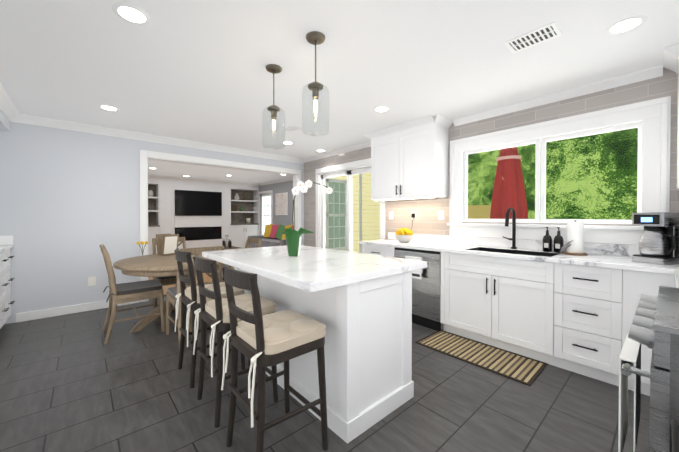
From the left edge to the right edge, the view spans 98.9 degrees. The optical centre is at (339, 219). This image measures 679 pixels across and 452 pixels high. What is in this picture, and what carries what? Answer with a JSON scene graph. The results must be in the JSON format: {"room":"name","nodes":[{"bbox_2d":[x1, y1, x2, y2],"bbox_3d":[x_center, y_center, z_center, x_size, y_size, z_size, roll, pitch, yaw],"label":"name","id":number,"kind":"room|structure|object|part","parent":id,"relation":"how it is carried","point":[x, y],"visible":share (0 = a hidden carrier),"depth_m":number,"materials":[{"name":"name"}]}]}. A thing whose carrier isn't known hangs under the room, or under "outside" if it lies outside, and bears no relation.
{"room":"kitchen and dining room","nodes":[
{"label":"kitchen and dining room","id":0,"kind":"room"},
{"bbox_2d":[0,122,303,323],"bbox_3d":[-2.082,-0.023,5.082,6.420,2.460,0.140,0,1,-42],"label":"wall","id":1,"kind":"structure","parent":0,"point":[69,202],"depth_m":3.75,"materials":[{"name":"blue paint"}]},
{"bbox_2d":[0,83,19,121],"bbox_3d":[-1.901,-1.171,1.251,0.086,0.090,5.820,0,1,-42],"label":"crown molding","id":2,"kind":"structure","parent":1,"relation":"attached to","point":[9,110],"depth_m":3.08,"materials":[{"name":"white wood"}]},
{"bbox_2d":[15,300,139,322],"bbox_3d":[-3.375,1.167,3.844,1.225,0.105,0.016,0,1,-42],"label":"baseboard","id":3,"kind":"structure","parent":1,"relation":"attached to","point":[44,313],"depth_m":3.70,"materials":[{"name":"white wood"}]},
{"bbox_2d":[88,276,95,285],"bbox_3d":[-3.321,0.829,3.895,0.080,0.120,0.005,0,1,-42],"label":"electrical outlet plate","id":4,"kind":"object","parent":1,"relation":"attached to","point":[91,281],"depth_m":3.89,"materials":[{"name":"white plastic"}]},
{"bbox_2d":[16,114,303,163],"bbox_3d":[-2.246,-1.205,4.774,4.060,0.090,0.085,0,1,-42],"label":"crown molding","id":5,"kind":"structure","parent":1,"relation":"attached to","point":[26,119],"depth_m":4.21,"materials":[{"name":"white wood"}]},
{"bbox_2d":[140,150,300,301],"bbox_3d":[-1.913,0.090,5.232,2.810,2.230,0.180,0,1,-42],"label":"trim","id":6,"kind":"structure","parent":1,"relation":"attached to","point":[145,155],"depth_m":4.60,"materials":[{"name":"white wood"}]},
{"bbox_2d":[259,180,292,234],"bbox_3d":[-1.486,-0.063,9.147,0.140,2.460,5.160,0,1,-42],"label":"wall","id":7,"kind":"structure","parent":0,"point":[283,187],"depth_m":9.51,"materials":[{"name":"grey paint"}]},
{"bbox_2d":[258,190,272,234],"bbox_3d":[-2.606,0.076,10.348,0.088,2.160,1.040,0,1,-42],"label":"door frame","id":8,"kind":"structure","parent":7,"relation":"attached to","point":[267,208],"depth_m":10.40,"materials":[{"name":"white wood"}]},
{"bbox_2d":[258,177,292,184],"bbox_3d":[-1.395,-1.250,8.870,0.076,0.080,4.640,0,1,-42],"label":"crown molding","id":9,"kind":"structure","parent":7,"relation":"attached to","point":[291,178],"depth_m":9.71,"materials":[{"name":"white wood"}]},
{"bbox_2d":[276,192,287,214],"bbox_3d":[-1.890,-0.496,9.467,0.030,0.720,0.740,0,1,-42],"label":"picture","id":10,"kind":"object","parent":7,"relation":"attached to","point":[281,203],"visible":1,"depth_m":9.40,"materials":[{"name":"white"}]},
{"bbox_2d":[0,266,649,451],"bbox_3d":[-1.863,1.239,4.847,6.540,0.060,11.520,0,1,-42],"label":"floor","id":11,"kind":"structure","parent":0,"point":[73,382],"depth_m":1.93,"materials":[{"name":"tile"}]},
{"bbox_2d":[0,250,14,328],"bbox_3d":[-3.084,0.794,2.091,0.660,0.885,2.978,0,1,-42],"label":"buffet","id":12,"kind":"object","parent":11,"relation":"on","point":[5,285],"visible":0.92,"depth_m":3.17,"materials":[{"name":"white wood"}]},
{"bbox_2d":[0,235,13,253],"bbox_3d":[-3.088,0.276,2.082,0.648,0.149,3.018,0,1,-42],"label":"countertop","id":13,"kind":"structure","parent":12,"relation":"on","point":[6,242],"depth_m":3.36,"materials":[{"name":"stone"}]},
{"bbox_2d":[99,244,164,343],"bbox_3d":[-2.265,0.749,3.177,0.544,0.960,0.510,0,1,-42],"label":"dining chair","id":14,"kind":"object","parent":11,"relation":"on","point":[134,291],"visible":1,"depth_m":3.06,"materials":[{"name":"brown wood"}]},
{"bbox_2d":[113,254,231,332],"bbox_3d":[-1.881,0.842,3.491,1.320,0.760,1.320,0,1,-42],"label":"dining table","id":15,"kind":"object","parent":11,"relation":"on","point":[154,265],"visible":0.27,"depth_m":3.13,"materials":[{"name":"brown wood"}]},
{"bbox_2d":[136,241,148,256],"bbox_3d":[-2.398,0.365,3.535,0.117,0.191,0.130,0,1,-42],"label":"flowers","id":16,"kind":"object","parent":15,"relation":"on","point":[142,242],"visible":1,"depth_m":3.53,"materials":[{"name":"yellow plant"}]},
{"bbox_2d":[156,234,178,255],"bbox_3d":[-2.220,0.325,3.748,0.214,0.269,0.187,0,1,33],"label":"table sign","id":17,"kind":"object","parent":15,"relation":"on","point":[167,244],"visible":0.94,"depth_m":3.71,"materials":[{"name":"brown wood"}]},
{"bbox_2d":[152,237,195,316],"bbox_3d":[-2.280,0.741,3.986,0.510,0.960,0.544,0,1,-42],"label":"dining chair","id":18,"kind":"object","parent":11,"relation":"on","point":[167,280],"visible":0.21,"depth_m":3.77,"materials":[{"name":"brown wood"}]},
{"bbox_2d":[166,246,224,348],"bbox_3d":[-1.502,0.751,3.032,0.510,0.960,0.544,0,1,-42],"label":"dining chair","id":19,"kind":"object","parent":11,"relation":"on","point":[172,293],"visible":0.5,"depth_m":2.89,"materials":[{"name":"brown wood"}]},
{"bbox_2d":[148,175,258,254],"bbox_3d":[-4.686,-0.066,9.442,4.259,2.460,0.475,0,1,-42],"label":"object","id":20,"kind":"object","parent":11,"relation":"on","point":[202,231],"visible":0.4,"depth_m":9.45,"materials":[{"name":"white paint"}]},
{"bbox_2d":[148,190,152,196],"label":"decor","id":21,"kind":"object","parent":20,"relation":"in","point":[150,193],"depth_m":8.60,"materials":[{"name":"beige ceramic"}]},
{"bbox_2d":[175,190,221,215],"bbox_3d":[-4.505,-0.515,9.339,1.400,0.790,0.039,0,1,-42],"label":"wall-mounted tv","id":22,"kind":"object","parent":20,"relation":"attached to","point":[196,203],"visible":0.96,"depth_m":9.29,"materials":[{"name":"black plastic"}]},
{"bbox_2d":[232,205,243,210],"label":"decor","id":23,"kind":"object","parent":20,"relation":"in","point":[234,207],"depth_m":10.35,"materials":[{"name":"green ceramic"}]},
{"bbox_2d":[234,193,249,199],"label":"decor","id":24,"kind":"object","parent":20,"relation":"in","point":[236,197],"depth_m":10.34,"materials":[{"name":"beige ceramic"}]},
{"bbox_2d":[174,248,244,387],"bbox_3d":[-1.069,0.736,2.380,0.465,0.996,0.424,0,1,-42],"label":"bar stool","id":25,"kind":"object","parent":11,"relation":"on","point":[190,298],"visible":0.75,"depth_m":2.24,"materials":[{"name":"brown wood"}]},
{"bbox_2d":[224,246,244,249],"bbox_3d":[-2.869,0.963,7.506,0.600,0.440,1.000,0,1,-42],"label":"coffee table","id":26,"kind":"object","parent":11,"relation":"on","point":[234,248],"visible":0.04,"depth_m":7.42,"materials":[{"name":"brown wood"}]},
{"bbox_2d":[222,235,235,248],"bbox_3d":[-2.918,0.568,7.526,0.414,0.347,0.207,0,1,20],"label":"condiment caddy","id":27,"kind":"object","parent":26,"relation":"on","point":[229,244],"visible":0.9,"depth_m":7.44,"materials":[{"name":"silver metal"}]},
{"bbox_2d":[193,255,277,427],"bbox_3d":[-0.718,0.740,1.983,0.465,0.996,0.424,0,1,-42],"label":"bar stool","id":28,"kind":"object","parent":11,"relation":"on","point":[215,314],"visible":0.71,"depth_m":1.85,"materials":[{"name":"brown wood"}]},
{"bbox_2d":[212,237,261,281],"bbox_3d":[-1.378,0.742,3.910,0.544,0.960,0.510,0,1,-42],"label":"dining chair","id":29,"kind":"object","parent":11,"relation":"on","point":[254,240],"visible":0.19,"depth_m":4.03,"materials":[{"name":"brown wood"}]},
{"bbox_2d":[248,224,292,247],"bbox_3d":[-1.859,0.660,8.731,0.920,1.022,2.200,0,1,-42],"label":"sofa","id":30,"kind":"object","parent":11,"relation":"on","point":[273,235],"visible":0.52,"depth_m":8.86,"materials":[{"name":"fabric"}]},
{"bbox_2d":[221,264,327,451],"bbox_3d":[-0.360,0.744,1.579,0.465,0.996,0.424,0,1,-42],"label":"bar stool","id":31,"kind":"object","parent":11,"relation":"on","point":[260,341],"visible":1,"depth_m":1.49,"materials":[{"name":"brown wood"}]},
{"bbox_2d":[234,267,413,443],"bbox_3d":[-0.261,0.791,2.421,0.634,0.884,1.634,0,1,-42],"label":"kitchen island","id":32,"kind":"object","parent":11,"relation":"on","point":[368,356],"visible":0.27,"depth_m":1.79,"materials":[{"name":"white wood"}]},
{"bbox_2d":[202,245,426,291],"bbox_3d":[-0.320,0.326,2.401,1.040,0.045,1.715,0,1,-42],"label":"island countertop","id":33,"kind":"structure","parent":32,"relation":"on","point":[311,269],"depth_m":1.98,"materials":[{"name":"stone"}]},
{"bbox_2d":[282,180,332,256],"bbox_3d":[-0.272,-0.007,2.327,0.451,0.619,0.187,0,1,13],"label":"orchid","id":34,"kind":"object","parent":33,"relation":"on","point":[293,239],"visible":1,"depth_m":2.32,"materials":[{"name":"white plant"}]},
{"bbox_2d":[395,247,442,330],"bbox_3d":[1.097,0.784,3.561,0.680,0.876,0.612,0,1,-42],"label":"dishwasher","id":35,"kind":"object","parent":11,"relation":"on","point":[426,293],"visible":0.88,"depth_m":3.26,"materials":[{"name":"silver metal"}]},
{"bbox_2d":[405,256,422,278],"bbox_3d":[0.853,0.548,3.337,0.036,0.239,0.220,0,1,-42],"label":"towel","id":36,"kind":"object","parent":35,"relation":"hanging from","point":[417,274],"visible":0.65,"depth_m":3.29,"materials":[{"name":"white fabric"}]},
{"bbox_2d":[415,330,547,385],"bbox_3d":[1.260,1.225,2.677,0.480,0.009,0.990,0,1,-42],"label":"kitchen rug","id":37,"kind":"object","parent":11,"relation":"on","point":[522,369],"visible":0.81,"depth_m":2.59,"materials":[{"name":"beige fabric"}]},
{"bbox_2d":[621,286,678,451],"bbox_3d":[1.464,0.774,0.901,0.766,0.907,0.802,0,1,-42],"label":"range","id":38,"kind":"object","parent":11,"relation":"on","point":[654,327],"visible":1,"depth_m":0.89,"materials":[{"name":"silver metal"}]},
{"bbox_2d":[618,335,640,451],"bbox_3d":[1.095,0.670,1.093,0.295,0.381,0.041,0,1,-42],"label":"towel","id":39,"kind":"object","parent":38,"relation":"hanging from","point":[631,351],"visible":0.84,"depth_m":1.05,"materials":[{"name":"white fabric"}]},
{"bbox_2d":[670,420,678,451],"bbox_3d":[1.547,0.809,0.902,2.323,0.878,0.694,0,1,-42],"label":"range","id":40,"kind":"object","parent":11,"relation":"on","point":[674,435],"visible":0.38,"depth_m":0.63,"materials":[{"name":"grey metal"}]},
{"bbox_2d":[0,0,678,183],"bbox_3d":[-1.863,-1.291,4.823,6.420,0.080,11.400,0,1,-42],"label":"ceiling","id":41,"kind":"structure","parent":0,"point":[193,70],"depth_m":2.25,"materials":[{"name":"white paint"}]},
{"bbox_2d":[0,109,9,131],"bbox_3d":[-2.170,-1.109,1.014,0.630,0.210,5.820,0,1,-42],"label":"soffit","id":42,"kind":"structure","parent":41,"relation":"attached to","point":[4,123],"depth_m":3.21,"materials":[{"name":"white paint"}]},
{"bbox_2d":[98,105,119,110],"bbox_3d":[-2.556,-1.233,3.222,0.187,0.004,0.187,0,1,24],"label":"recessed light","id":43,"kind":"object","parent":41,"relation":"in","point":[106,107],"depth_m":3.20,"materials":[{"name":"white"}]},
{"bbox_2d":[112,3,150,24],"bbox_3d":[-1.237,-1.218,1.732,0.187,0.004,0.187,0,1,24],"label":"recessed light","id":44,"kind":"object","parent":41,"relation":"in","point":[132,14],"depth_m":1.72,"materials":[{"name":"white"}]},
{"bbox_2d":[262,64,284,148],"bbox_3d":[-0.533,-0.906,2.358,0.180,0.639,0.180,0,1,-42],"label":"pendant light","id":45,"kind":"object","parent":41,"relation":"hanging from","point":[274,68],"depth_m":2.34,"materials":[{"name":"clear glass"}]},
{"bbox_3d":[-0.533,-0.744,2.359,0.180,0.314,0.180,0,1,-42],"label":"pendant light shade","id":46,"kind":"part","parent":45,"relation":"part of","materials":[{"name":"clear glass"}]},
{"bbox_2d":[285,126,301,131],"bbox_3d":[-0.638,-1.239,3.997,0.150,0.006,0.220,0,1,-42],"label":"ceiling vent","id":47,"kind":"object","parent":41,"relation":"in","point":[292,129],"depth_m":3.99,"materials":[{"name":"white"}]},
{"bbox_2d":[302,31,328,135],"bbox_3d":[-0.161,-0.902,1.953,0.180,0.639,0.180,0,1,-42],"label":"pendant light","id":48,"kind":"object","parent":41,"relation":"hanging from","point":[315,38],"depth_m":1.94,"materials":[{"name":"clear glass"}]},
{"bbox_3d":[-0.161,-0.740,1.954,0.180,0.314,0.180,0,1,-42],"label":"pendant light shade","id":49,"kind":"part","parent":48,"relation":"part of","materials":[{"name":"clear glass"}]},
{"bbox_2d":[373,106,389,111],"bbox_3d":[0.472,-1.233,3.257,0.187,0.004,0.187,1,1,42],"label":"recessed light","id":50,"kind":"object","parent":41,"relation":"in","point":[380,108],"depth_m":3.26,"materials":[{"name":"white plastic"}]},
{"bbox_2d":[504,22,561,53],"bbox_3d":[1.302,-1.219,1.963,0.190,0.006,0.290,0,1,-42],"label":"ceiling vent","id":51,"kind":"object","parent":41,"relation":"in","point":[547,32],"depth_m":1.95,"materials":[{"name":"white metal"}]},
{"bbox_2d":[605,15,646,34],"bbox_3d":[1.801,-1.219,1.830,0.187,0.004,0.187,0,1,9],"label":"recessed light","id":52,"kind":"object","parent":41,"relation":"in","point":[621,26],"depth_m":1.82,"materials":[{"name":"white"}]},
{"bbox_2d":[304,67,678,246],"bbox_3d":[1.273,-0.012,3.978,0.140,2.460,5.960,0,1,-42],"label":"wall","id":53,"kind":"structure","parent":0,"point":[426,221],"depth_m":3.27,"materials":[{"name":"tile"}]},
{"bbox_2d":[304,141,370,162],"bbox_3d":[-0.032,-1.221,5.287,0.065,0.068,2.032,0,1,-42],"label":"crown molding","id":54,"kind":"structure","parent":53,"relation":"attached to","point":[368,144],"depth_m":5.24,"materials":[{"name":"white wood"}]},
{"bbox_2d":[316,158,384,251],"bbox_3d":[0.167,0.103,5.214,0.160,2.205,1.775,0,1,-42],"label":"door frame","id":55,"kind":"structure","parent":53,"relation":"attached to","point":[349,170],"depth_m":5.22,"materials":[{"name":"white wood"}]},
{"bbox_2d":[324,175,379,251],"bbox_3d":[0.182,0.138,5.227,0.050,1.865,1.405,0,1,-42],"label":"door","id":56,"kind":"structure","parent":53,"relation":"in","point":[353,214],"depth_m":5.16,"materials":[{"name":"clear glass"}]},
{"bbox_2d":[389,211,393,218],"bbox_3d":[0.787,-0.062,4.415,0.006,0.120,0.080,0,1,-42],"label":"electrical outlet plate","id":57,"kind":"object","parent":53,"relation":"attached to","point":[391,213],"depth_m":4.41,"materials":[{"name":"white plastic"}]},
{"bbox_2d":[384,213,414,239],"bbox_3d":[0.850,0.106,4.193,0.196,0.382,0.421,0,1,-42],"label":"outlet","id":58,"kind":"object","parent":53,"relation":"attached to","point":[412,215],"visible":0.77,"depth_m":4.11,"materials":[{"name":"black plastic"}]},
{"bbox_2d":[364,114,452,200],"bbox_3d":[0.903,-0.756,3.971,0.409,0.972,1.172,0,1,-42],"label":"upper cabinet","id":59,"kind":"object","parent":53,"relation":"attached to","point":[409,160],"visible":0.96,"depth_m":3.74,"materials":[{"name":"white wood"}]},
{"bbox_2d":[438,210,443,219],"bbox_3d":[1.331,-0.056,3.801,0.006,0.120,0.080,0,1,-42],"label":"electrical outlet plate","id":60,"kind":"object","parent":53,"relation":"attached to","point":[440,213],"depth_m":3.80,"materials":[{"name":"white plastic"}]},
{"bbox_2d":[452,65,662,125],"bbox_3d":[2.008,-1.199,2.982,0.065,0.068,1.754,0,1,-42],"label":"crown molding","id":61,"kind":"structure","parent":53,"relation":"attached to","point":[654,72],"depth_m":2.77,"materials":[{"name":"white wood"}]},
{"bbox_2d":[447,96,670,244],"bbox_3d":[2.065,-0.389,3.046,0.185,1.199,1.890,0,1,-42],"label":"window","id":62,"kind":"structure","parent":53,"relation":"in","point":[650,120],"depth_m":2.74,"materials":[{"name":"white wood"}]},
{"bbox_2d":[467,130,636,218],"bbox_3d":[2.111,-0.404,3.087,0.001,0.840,1.540,0,1,-42],"label":"window panel","id":63,"kind":"object","parent":62,"relation":"attached to","point":[561,180],"depth_m":2.92,"materials":[{"name":"clear glass"}]},
{"bbox_2d":[664,43,678,190],"bbox_3d":[2.728,-0.720,1.909,0.409,1.005,0.800,0,1,-42],"label":"upper cabinet","id":64,"kind":"object","parent":53,"relation":"attached to","point":[671,57],"visible":0.96,"depth_m":2.11,"materials":[{"name":"white wood"}]},
{"bbox_2d":[667,264,678,287],"bbox_3d":[2.083,0.297,1.367,0.780,0.135,0.689,0,1,-42],"label":"countertop","id":65,"kind":"structure","parent":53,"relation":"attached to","point":[673,269],"depth_m":1.89,"materials":[{"name":"stone"}]},
{"bbox_2d":[359,232,666,273],"bbox_3d":[1.680,0.282,2.912,0.665,0.135,3.539,0,1,-42],"label":"countertop","id":66,"kind":"structure","parent":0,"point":[612,256],"depth_m":2.77,"materials":[{"name":"stone"}]},
{"bbox_2d":[394,228,413,242],"bbox_3d":[0.854,0.208,3.850,0.262,0.191,0.262,0,1,-42],"label":"fruit bowl","id":67,"kind":"object","parent":66,"relation":"on","point":[401,236],"visible":1,"depth_m":3.78,"materials":[{"name":"white"}]},
{"bbox_2d":[503,208,516,248],"bbox_3d":[1.771,0.095,3.054,0.186,0.434,0.131,0,1,-42],"label":"faucet","id":68,"kind":"object","parent":66,"relation":"on","point":[513,238],"visible":1,"depth_m":3.06,"materials":[{"name":"black metal"}]},
{"bbox_2d":[465,247,560,282],"bbox_3d":[1.684,0.444,2.877,0.382,0.251,0.752,0,1,-42],"label":"sink basin","id":69,"kind":"object","parent":66,"relation":"in","point":[545,254],"depth_m":3.00,"materials":[{"name":"grey metal"}]},
{"bbox_2d":[543,227,563,252],"bbox_3d":[2.054,0.194,2.795,0.078,0.240,0.166,0,1,-42],"label":"soap bottles","id":70,"kind":"object","parent":66,"relation":"on","point":[558,242],"visible":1,"depth_m":2.78,"materials":[{"name":"black glass"}]},
{"bbox_2d":[560,220,586,254],"bbox_3d":[2.137,0.160,2.641,0.170,0.310,0.180,0,1,-42],"label":"paper towel holder","id":71,"kind":"object","parent":66,"relation":"on","point":[574,245],"visible":1,"depth_m":2.59,"materials":[{"name":"white paper"}]},
{"bbox_2d":[632,212,678,264],"bbox_3d":[2.378,0.135,2.159,0.233,0.370,0.221,0,1,-17],"label":"coffee maker","id":72,"kind":"object","parent":66,"relation":"on","point":[658,242],"visible":1,"depth_m":2.11,"materials":[{"name":"silver metal"}]},
{"bbox_2d":[361,244,675,395],"bbox_3d":[1.476,0.787,3.152,0.658,0.878,2.878,0,1,-42],"label":"base cabinet","id":73,"kind":"object","parent":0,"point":[578,319],"depth_m":2.41,"materials":[{"name":"white wood"}]},
{"label":"outside","id":74,"kind":"structure","parent":0,"visible":0},
{"bbox_2d":[467,205,490,218],"bbox_3d":[6.756,0.550,4.804,8.560,1.920,16.000,0,1,-42],"label":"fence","id":75,"kind":"structure","parent":74,"point":[482,212],"depth_m":9.31,"materials":[{"name":"yellow wood"}]},
{"bbox_2d":[325,172,379,252],"bbox_3d":[1.433,-0.106,6.363,3.258,3.000,2.600,0,1,-42],"label":"wall","id":76,"kind":"structure","parent":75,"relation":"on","point":[334,215],"depth_m":7.09,"materials":[{"name":"yellow"}]},
{"bbox_2d":[490,147,527,218],"bbox_3d":[2.418,0.136,4.165,0.547,2.560,0.547,0,1,-42],"label":"umbrella","id":77,"kind":"object","parent":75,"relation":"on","point":[502,188],"depth_m":4.03,"materials":[{"name":"red fabric"}]},
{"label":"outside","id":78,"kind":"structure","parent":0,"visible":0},
{"bbox_2d":[467,128,637,219],"bbox_3d":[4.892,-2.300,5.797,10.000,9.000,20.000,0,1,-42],"label":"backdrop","id":79,"kind":"structure","parent":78,"point":[565,167],"depth_m":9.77,"materials":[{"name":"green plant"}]}
]}

